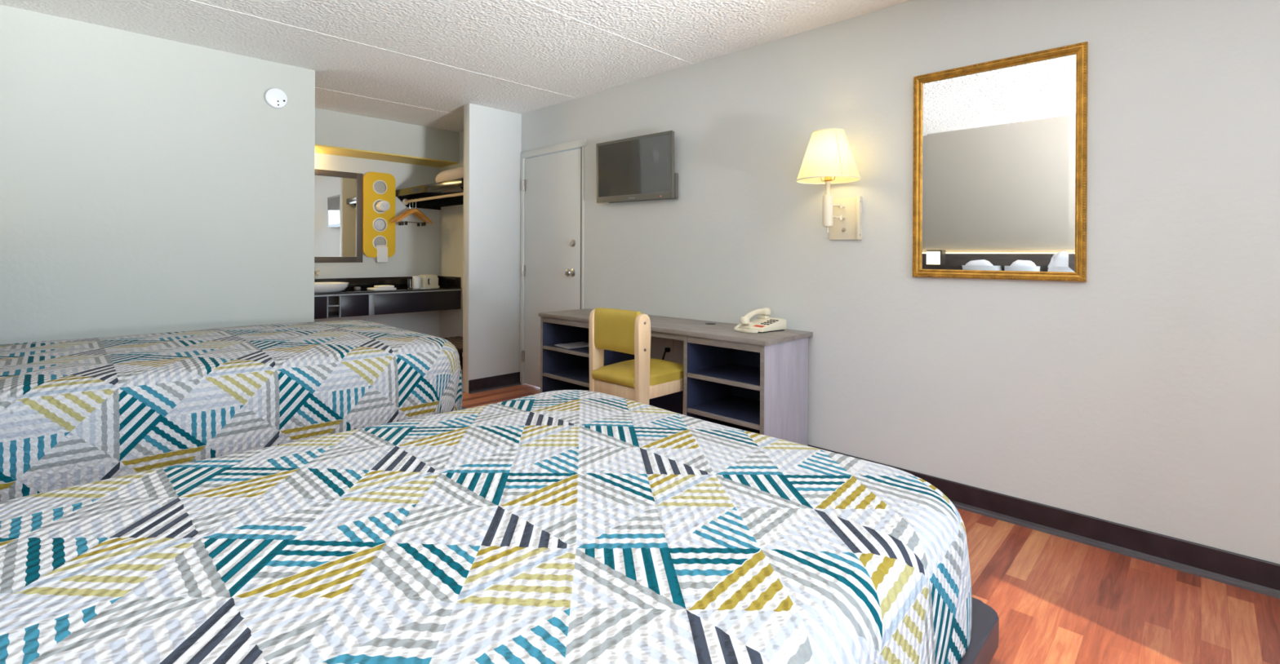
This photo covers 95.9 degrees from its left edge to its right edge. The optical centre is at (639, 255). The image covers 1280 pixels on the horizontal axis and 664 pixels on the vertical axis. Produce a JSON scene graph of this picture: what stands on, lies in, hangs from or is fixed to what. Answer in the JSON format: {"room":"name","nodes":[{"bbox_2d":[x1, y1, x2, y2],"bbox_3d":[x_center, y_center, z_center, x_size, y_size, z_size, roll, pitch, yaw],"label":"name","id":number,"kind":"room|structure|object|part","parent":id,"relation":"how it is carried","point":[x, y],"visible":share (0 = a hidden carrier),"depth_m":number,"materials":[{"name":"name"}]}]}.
{"room":"hotel room","nodes":[
{"label":"hotel room","id":0,"kind":"room"},
{"bbox_2d":[0,4,521,394],"bbox_3d":[-2.306,-0.064,4.048,0.139,2.455,3.428,0,0,44],"label":"wall","id":1,"kind":"structure","parent":0,"point":[149,184],"depth_m":3.47,"materials":[{"name":"paint"}]},
{"bbox_2d":[264,88,287,108],"bbox_3d":[-2.422,-1.049,3.842,0.032,0.132,0.132,0,0,44],"label":"smoke detector","id":2,"kind":"object","parent":1,"relation":"attached to","point":[275,98],"visible":1,"depth_m":3.83,"materials":[{"name":"white plastic"}]},
{"bbox_2d":[314,152,439,337],"bbox_3d":[-3.314,-0.071,5.281,0.120,2.454,3.070,0,0,44],"label":"wall","id":3,"kind":"structure","parent":0,"point":[417,248],"depth_m":6.04,"materials":[{"name":"paint"}]},
{"bbox_2d":[314,168,363,262],"bbox_3d":[-3.102,-0.374,5.388,0.029,0.882,0.977,0,0,44],"label":"vanity mirror","id":4,"kind":"object","parent":3,"relation":"attached to","point":[338,195],"visible":0.46,"depth_m":5.58,"materials":[{"name":"grey mirror"}]},
{"bbox_2d":[315,275,439,289],"bbox_3d":[-2.841,0.276,5.670,0.014,0.110,1.849,0,0,44],"label":"backsplash","id":5,"kind":"structure","parent":3,"relation":"attached to","point":[397,282],"depth_m":5.79,"materials":[{"name":"black stone"}]},
{"bbox_2d":[362,172,395,257],"bbox_3d":[-2.640,-0.409,5.838,0.060,0.857,0.311,0,0,44],"label":"towel holder","id":6,"kind":"object","parent":3,"relation":"attached to","point":[377,186],"visible":0.94,"depth_m":5.82,"materials":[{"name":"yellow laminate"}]},
{"bbox_2d":[373,219,384,230],"bbox_3d":[-2.634,-0.312,5.828,0.042,0.102,0.105,0,0,44],"label":"rolled towel","id":7,"kind":"object","parent":6,"relation":"in","point":[379,224],"visible":1,"depth_m":5.82,"materials":[{"name":"white fabric"}]},
{"bbox_2d":[375,244,387,262],"bbox_3d":[-2.612,-0.017,5.833,0.050,0.181,0.104,0,0,44],"label":"hand towel","id":8,"kind":"object","parent":6,"relation":"hanging from","point":[382,251],"visible":1,"depth_m":5.82,"materials":[{"name":"white fabric"}]},
{"bbox_2d":[374,200,390,211],"bbox_3d":[-2.591,-0.499,5.805,0.136,0.106,0.102,0,0,44],"label":"rolled towel","id":9,"kind":"object","parent":6,"relation":"in","point":[381,206],"visible":1,"depth_m":5.77,"materials":[{"name":"white fabric"}]},
{"bbox_2d":[314,275,462,319],"bbox_3d":[-2.674,0.388,5.507,0.482,0.332,1.849,0,0,44],"label":"vanity","id":10,"kind":"object","parent":3,"relation":"attached to","point":[363,302],"visible":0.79,"depth_m":5.57,"materials":[{"name":"black stone"}]},
{"bbox_3d":[-2.963,0.458,4.899,0.020,0.192,0.554,0,0,44],"label":"door","id":11,"kind":"part","parent":10,"relation":"part of","materials":[{"name":"black"}]},
{"bbox_2d":[328,302,338,306],"bbox_3d":[-2.852,0.447,5.256,0.340,0.012,0.093,0,0,44],"label":"cubby shelf","id":12,"kind":"object","parent":10,"relation":"attached to","point":[329,304],"depth_m":5.16,"materials":[{"name":"silver wood"}]},
{"bbox_3d":[-2.680,0.546,5.512,0.430,0.015,1.849,0,0,44],"label":"panel","id":13,"kind":"part","parent":10,"relation":"part of","materials":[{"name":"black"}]},
{"bbox_3d":[-2.605,0.459,5.265,0.020,0.192,0.243,0,0,44],"label":"door","id":14,"kind":"part","parent":10,"relation":"part of","materials":[{"name":"black"}]},
{"bbox_2d":[314,286,461,297],"bbox_3d":[-2.669,0.347,5.502,0.466,0.028,1.849,0,0,44],"label":"countertop","id":15,"kind":"structure","parent":10,"relation":"on","point":[401,289],"depth_m":5.49,"materials":[{"name":"black stone"}]},
{"bbox_2d":[314,266,319,282],"bbox_3d":[-3.023,0.216,5.351,0.084,0.229,0.160,0,0,-25],"label":"faucet","id":16,"kind":"object","parent":15,"relation":"on","point":[315,272],"visible":0.28,"depth_m":5.39,"materials":[{"name":"silver metal"}]},
{"bbox_2d":[314,282,348,293],"bbox_3d":[-2.911,0.291,5.216,0.398,0.082,0.510,0,0,44],"label":"sink","id":17,"kind":"object","parent":15,"relation":"in","point":[319,287],"visible":0.6,"depth_m":5.14,"materials":[{"name":"white ceramic"}]},
{"bbox_2d":[354,287,360,290],"bbox_3d":[-2.723,0.317,5.559,0.060,0.030,0.045,0,0,44],"label":"soap box","id":18,"kind":"object","parent":15,"relation":"on","point":[355,288],"visible":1,"depth_m":5.54,"materials":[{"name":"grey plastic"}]},
{"bbox_2d":[366,288,395,290],"bbox_3d":[-2.501,0.322,5.584,0.180,0.021,0.215,0,0,44],"label":"folded towel","id":19,"kind":"object","parent":15,"relation":"on","point":[368,289],"visible":0.88,"depth_m":5.51,"materials":[{"name":"white fabric"}]},
{"bbox_2d":[373,284,394,288],"bbox_3d":[-2.479,0.300,5.590,0.140,0.021,0.145,0,0,44],"label":"folded towel","id":20,"kind":"object","parent":19,"relation":"on","point":[384,286],"visible":1,"depth_m":5.54,"materials":[{"name":"white fabric"}]},
{"bbox_2d":[407,279,413,288],"bbox_3d":[-2.299,0.283,5.778,0.062,0.100,0.062,0,0,44],"label":"drinking glass","id":21,"kind":"object","parent":15,"relation":"on","point":[410,282],"visible":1,"depth_m":5.75,"materials":[{"name":"white"}]},
{"bbox_2d":[412,275,421,288],"bbox_3d":[-2.261,0.270,5.846,0.086,0.126,0.086,0,0,44],"label":"cup","id":22,"kind":"object","parent":15,"relation":"on","point":[417,279],"visible":0.95,"depth_m":5.81,"materials":[{"name":"white ceramic"}]},
{"bbox_2d":[418,274,439,288],"bbox_3d":[-2.184,0.266,5.970,0.198,0.136,0.185,0,0,44],"label":"coffee maker","id":23,"kind":"object","parent":15,"relation":"on","point":[430,281],"visible":0.69,"depth_m":5.92,"materials":[{"name":"beige plastic"}]},
{"bbox_2d":[315,107,459,162],"bbox_3d":[-3.074,-1.140,5.133,0.420,0.314,2.950,0,0,44],"label":"wall","id":24,"kind":"structure","parent":0,"point":[332,128],"depth_m":5.49,"materials":[{"name":"paint"}]},
{"bbox_2d":[315,144,458,167],"bbox_3d":[-3.079,-0.976,5.138,0.408,0.012,2.950,0,0,44],"label":"trim","id":25,"kind":"structure","parent":24,"relation":"attached to","point":[325,149],"depth_m":5.63,"materials":[{"name":"yellow paint"}]},
{"bbox_2d":[0,0,911,132],"bbox_3d":[-0.796,-1.331,2.577,7.490,0.102,3.668,0,0,44],"label":"ceiling","id":26,"kind":"structure","parent":0,"point":[415,62],"depth_m":3.38,"materials":[{"name":"white"}]},
{"bbox_2d":[439,0,1279,564],"bbox_3d":[0.395,-0.052,3.891,7.370,2.454,0.120,0,0,44],"label":"wall","id":27,"kind":"structure","parent":0,"point":[1143,393],"depth_m":2.58,"materials":[{"name":"paint"}]},
{"bbox_2d":[395,178,463,209],"bbox_3d":[-1.864,-0.506,5.659,1.418,0.336,0.501,0,0,44],"label":"shelf","id":28,"kind":"object","parent":27,"relation":"attached to","point":[435,196],"visible":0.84,"depth_m":5.78,"materials":[{"name":"black laminate"}]},
{"bbox_2d":[391,199,426,226],"bbox_3d":[-2.383,-0.445,5.966,0.028,0.274,0.380,0,0,41],"label":"hanger","id":29,"kind":"object","parent":28,"relation":"hanging from","point":[414,214],"visible":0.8,"depth_m":6.00,"materials":[{"name":"brown wood"}]},
{"bbox_2d":[392,199,431,226],"bbox_3d":[-2.332,-0.445,5.918,0.380,0.274,0.028,0,0,-35],"label":"hanger","id":30,"kind":"object","parent":28,"relation":"hanging from","point":[405,213],"visible":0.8,"depth_m":5.88,"materials":[{"name":"brown wood"}]},
{"bbox_2d":[396,198,432,226],"bbox_3d":[-2.283,-0.444,5.869,0.028,0.274,0.380,0,0,39],"label":"hanger","id":31,"kind":"object","parent":28,"relation":"hanging from","point":[415,210],"visible":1,"depth_m":5.86,"materials":[{"name":"brown wood"}]},
{"bbox_3d":[-2.358,-0.559,6.154,0.020,0.117,0.483,0,0,44],"label":"plate","id":32,"kind":"part","parent":28,"relation":"part of","materials":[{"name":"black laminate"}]},
{"bbox_3d":[-1.956,-0.560,5.550,1.396,0.028,0.028,0,0,44],"label":"hanging rod","id":33,"kind":"part","parent":28,"relation":"part of","materials":[{"name":"beige"}]},
{"bbox_2d":[435,167,463,182],"bbox_3d":[-1.643,-0.725,5.453,0.662,0.183,0.404,0,0,44],"label":"folded blanket","id":34,"kind":"object","parent":28,"relation":"on","point":[458,173],"visible":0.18,"depth_m":5.27,"materials":[{"name":"beige fabric"}]},
{"bbox_2d":[439,275,461,288],"bbox_3d":[-2.032,0.279,6.163,0.454,0.110,0.014,0,0,44],"label":"backsplash","id":35,"kind":"structure","parent":27,"relation":"attached to","point":[450,282],"depth_m":6.14,"materials":[{"name":"black stone"}]},
{"bbox_2d":[520,138,586,387],"bbox_3d":[-0.767,0.116,4.915,0.901,2.105,0.108,0,0,44],"label":"door","id":36,"kind":"structure","parent":27,"relation":"in","point":[553,185],"depth_m":4.96,"materials":[{"name":"white paint"}]},
{"bbox_3d":[-0.573,0.140,4.697,0.064,0.064,0.068,0,0,44],"label":"knob","id":37,"kind":"part","parent":36,"relation":"part of","materials":[{"name":"silver metal"}]},
{"bbox_2d":[595,130,678,203],"bbox_3d":[-0.035,-0.622,4.171,0.776,0.466,0.079,0,0,44],"label":"television","id":38,"kind":"object","parent":27,"relation":"attached to","point":[641,168],"visible":1,"depth_m":4.11,"materials":[{"name":"grey"}]},
{"bbox_3d":[-0.046,-0.623,4.161,0.770,0.459,0.034,0,0,44],"label":"casing","id":39,"kind":"part","parent":38,"relation":"part of","materials":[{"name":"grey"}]},
{"bbox_2d":[662,338,673,359],"bbox_3d":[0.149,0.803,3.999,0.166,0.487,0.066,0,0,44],"label":"wall outlet","id":40,"kind":"object","parent":27,"relation":"attached to","point":[668,348],"visible":0.72,"depth_m":3.97,"materials":[{"name":"white paint"}]},
{"bbox_2d":[795,128,862,239],"bbox_3d":[0.981,-0.364,2.997,0.323,0.559,0.342,0,0,44],"label":"wall lamp","id":41,"kind":"object","parent":27,"relation":"attached to","point":[828,159],"visible":1,"depth_m":2.96,"materials":[{"name":"beige plastic"}]},
{"bbox_2d":[823,176,831,181],"bbox_3d":[0.975,-0.414,2.990,0.040,0.060,0.040,0,0,44],"label":"socket","id":42,"kind":"object","parent":41,"relation":"attached to","point":[826,179],"depth_m":2.98,"materials":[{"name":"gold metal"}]},
{"bbox_3d":[0.975,-0.516,2.990,0.316,0.248,0.316,0,0,44],"label":"lamp shade","id":43,"kind":"part","parent":41,"relation":"part of","materials":[{"name":"fabric"}]},
{"bbox_3d":[1.043,-0.202,3.048,0.161,0.024,0.021,0,0,-42],"label":"arm","id":44,"kind":"part","parent":41,"relation":"part of","materials":[{"name":"beige plastic"}]},
{"bbox_3d":[1.044,-0.265,3.048,0.161,0.024,0.021,0,0,-42],"label":"arm","id":45,"kind":"part","parent":41,"relation":"part of","materials":[{"name":"beige plastic"}]},
{"bbox_3d":[1.100,-0.198,3.111,0.163,0.224,0.012,0,0,44],"label":"wall plate","id":46,"kind":"part","parent":41,"relation":"part of","materials":[{"name":"beige plastic"}]},
{"bbox_2d":[912,41,1088,281],"bbox_3d":[1.596,-0.388,2.614,0.683,0.989,0.030,0,0,44],"label":"wall mirror","id":47,"kind":"object","parent":27,"relation":"attached to","point":[1000,152],"visible":1,"depth_m":2.59,"materials":[{"name":"gold metal"}]},
{"bbox_2d":[807,444,1279,599],"bbox_3d":[1.266,1.126,2.933,4.775,0.110,0.029,0,0,44],"label":"baseboard","id":48,"kind":"structure","parent":27,"relation":"attached to","point":[1235,570],"depth_m":2.30,"materials":[{"name":"plastic"}]},
{"bbox_2d":[461,368,1279,663],"bbox_3d":[-0.807,1.222,2.581,7.490,0.100,3.668,0,0,44],"label":"floor","id":49,"kind":"structure","parent":0,"point":[1055,600],"depth_m":1.96,"materials":[{"name":"red wood"}]},
{"bbox_2d":[443,336,462,369],"bbox_3d":[-1.756,0.995,5.516,0.710,0.335,0.446,0,0,44],"label":"bench","id":50,"kind":"object","parent":49,"relation":"on","point":[457,341],"visible":0.23,"depth_m":5.61,"materials":[{"name":"brown wood"}]},
{"bbox_3d":[-1.832,1.020,5.868,0.030,0.284,0.035,0,0,44],"label":"leg","id":51,"kind":"part","parent":50,"relation":"part of","materials":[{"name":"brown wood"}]},
{"bbox_2d":[588,307,683,404],"bbox_3d":[0.015,0.739,3.364,0.406,0.872,0.487,0,0,44],"label":"desk chair","id":52,"kind":"object","parent":49,"relation":"on","point":[642,379],"visible":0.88,"depth_m":3.19,"materials":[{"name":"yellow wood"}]},
{"bbox_3d":[-0.253,0.742,3.357,0.032,0.863,0.095,0,0,44],"label":"leg","id":53,"kind":"part","parent":52,"relation":"part of","materials":[{"name":"brown wood"}]},
{"bbox_3d":[-0.136,0.749,3.211,0.339,0.074,0.025,0,0,44],"label":"rail","id":54,"kind":"part","parent":52,"relation":"part of","materials":[{"name":"brown wood"}]},
{"bbox_3d":[-0.121,0.418,3.224,0.337,0.232,0.069,0,0,44],"label":"backrest","id":55,"kind":"part","parent":52,"relation":"part of","materials":[{"name":"yellow plastic"}]},
{"bbox_3d":[0.015,0.660,3.365,0.389,0.095,0.487,0,0,44],"label":"seat","id":56,"kind":"part","parent":52,"relation":"part of","materials":[{"name":"yellow plastic"}]},
{"bbox_3d":[0.013,0.744,3.098,0.032,0.863,0.095,0,0,44],"label":"leg","id":57,"kind":"part","parent":52,"relation":"part of","materials":[{"name":"brown wood"}]},
{"bbox_3d":[0.167,0.745,3.255,0.024,0.070,0.365,0,0,44],"label":"rail","id":58,"kind":"part","parent":52,"relation":"part of","materials":[{"name":"brown wood"}]},
{"bbox_2d":[538,308,813,445],"bbox_3d":[0.111,0.797,3.734,1.920,0.755,0.491,0,0,44],"label":"desk","id":59,"kind":"object","parent":49,"relation":"on","point":[757,383],"visible":0.52,"depth_m":3.30,"materials":[{"name":"grey laminate"}]},
{"bbox_3d":[-0.563,0.808,4.380,0.024,0.724,0.450,0,0,44],"label":"panel","id":60,"kind":"part","parent":59,"relation":"part of","materials":[{"name":"blue laminate"}]},
{"bbox_3d":[-0.497,0.467,4.018,0.572,0.039,0.018,0,0,44],"label":"rail","id":61,"kind":"part","parent":59,"relation":"part of","materials":[{"name":"grey laminate"}]},
{"bbox_2d":[545,339,589,354],"bbox_3d":[-0.345,0.671,4.175,0.572,0.022,0.416,0,0,44],"label":"shelf","id":62,"kind":"object","parent":59,"relation":"attached to","point":[549,346],"depth_m":4.15,"materials":[{"name":"blue laminate"}]},
{"bbox_2d":[546,365,589,383],"bbox_3d":[-0.346,0.871,4.175,0.572,0.022,0.416,0,0,44],"label":"shelf","id":63,"kind":"object","parent":59,"relation":"attached to","point":[569,374],"depth_m":4.18,"materials":[{"name":"blue laminate"}]},
{"bbox_2d":[554,342,589,349],"bbox_3d":[-0.472,0.656,4.224,0.247,0.004,0.202,0,0,-39],"label":"paper","id":64,"kind":"object","parent":59,"relation":"on","point":[579,344],"visible":0.79,"depth_m":4.20,"materials":[{"name":"grey paper"}]},
{"bbox_3d":[-0.136,0.811,3.963,0.024,0.724,0.450,0,0,44],"label":"panel","id":65,"kind":"part","parent":59,"relation":"part of","materials":[{"name":"blue laminate"}]},
{"bbox_3d":[0.280,0.995,3.842,0.744,0.320,0.018,0,0,44],"label":"knee panel","id":66,"kind":"part","parent":59,"relation":"part of","materials":[{"name":"blue laminate"}]},
{"bbox_3d":[-0.003,0.467,3.548,0.744,0.034,0.020,0,0,44],"label":"knee rail","id":67,"kind":"part","parent":59,"relation":"part of","materials":[{"name":"grey laminate"}]},
{"bbox_3d":[0.413,0.814,3.427,0.024,0.724,0.450,0,0,44],"label":"panel","id":68,"kind":"part","parent":59,"relation":"part of","materials":[{"name":"blue laminate"}]},
{"bbox_3d":[0.446,0.473,3.097,0.480,0.039,0.018,0,0,44],"label":"rail","id":69,"kind":"part","parent":59,"relation":"part of","materials":[{"name":"grey laminate"}]},
{"bbox_2d":[690,395,759,425],"bbox_3d":[0.597,0.876,3.255,0.480,0.022,0.416,0,0,44],"label":"shelf","id":70,"kind":"object","parent":59,"relation":"attached to","point":[735,410],"depth_m":3.25,"materials":[{"name":"blue laminate"}]},
{"bbox_2d":[690,363,759,386],"bbox_3d":[0.598,0.676,3.254,0.480,0.022,0.416,0,0,44],"label":"shelf","id":71,"kind":"object","parent":59,"relation":"attached to","point":[728,374],"depth_m":3.25,"materials":[{"name":"blue laminate"}]},
{"bbox_3d":[0.747,0.813,3.408,0.480,0.719,0.010,0,0,44],"label":"panel","id":72,"kind":"part","parent":59,"relation":"part of","materials":[{"name":"blue laminate"}]},
{"bbox_2d":[733,307,786,333],"bbox_3d":[0.680,0.368,3.283,0.299,0.118,0.171,0,0,-37],"label":"telephone","id":73,"kind":"object","parent":59,"relation":"on","point":[763,324],"visible":1,"depth_m":3.27,"materials":[{"name":"beige plastic"}]},
{"bbox_3d":[0.595,0.399,3.217,0.082,0.055,0.172,0,0,-33],"label":"coiled cord","id":74,"kind":"part","parent":73,"relation":"part of","materials":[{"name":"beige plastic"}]},
{"bbox_3d":[0.704,0.424,3.301,0.196,0.006,0.156,0,0,-38],"label":"plate","id":75,"kind":"part","parent":73,"relation":"part of","materials":[{"name":"black plastic"}]},
{"bbox_3d":[0.774,0.816,3.075,0.024,0.724,0.450,0,0,44],"label":"panel","id":76,"kind":"part","parent":59,"relation":"part of","materials":[{"name":"grey laminate"}]},
{"bbox_2d":[959,597,999,663],"bbox_3d":[-0.395,0.884,1.299,1.668,0.585,2.020,0,0,44],"label":"bed","id":77,"kind":"object","parent":49,"relation":"on","point":[984,635],"visible":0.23,"depth_m":1.36,"materials":[{"name":"grey"}]},
{"bbox_2d":[0,390,972,663],"bbox_3d":[-0.400,0.728,1.304,1.678,0.357,2.006,0,0,44],"label":"bedspread","id":78,"kind":"object","parent":77,"relation":"on","point":[561,526],"visible":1,"depth_m":1.10,"materials":[{"name":"multicoloured fabric"}]},
{"bbox_3d":[-2.132,0.838,2.990,1.620,0.655,2.015,0,0,44],"label":"bed","id":79,"kind":"object","parent":49,"relation":"on","visible":0},
{"bbox_2d":[0,320,462,502],"bbox_3d":[-2.129,0.685,2.983,1.615,0.536,1.989,0,0,44],"label":"bedspread","id":80,"kind":"object","parent":79,"relation":"on","point":[79,411],"visible":0.94,"depth_m":2.38,"materials":[{"name":"multicoloured fabric"}]}
]}

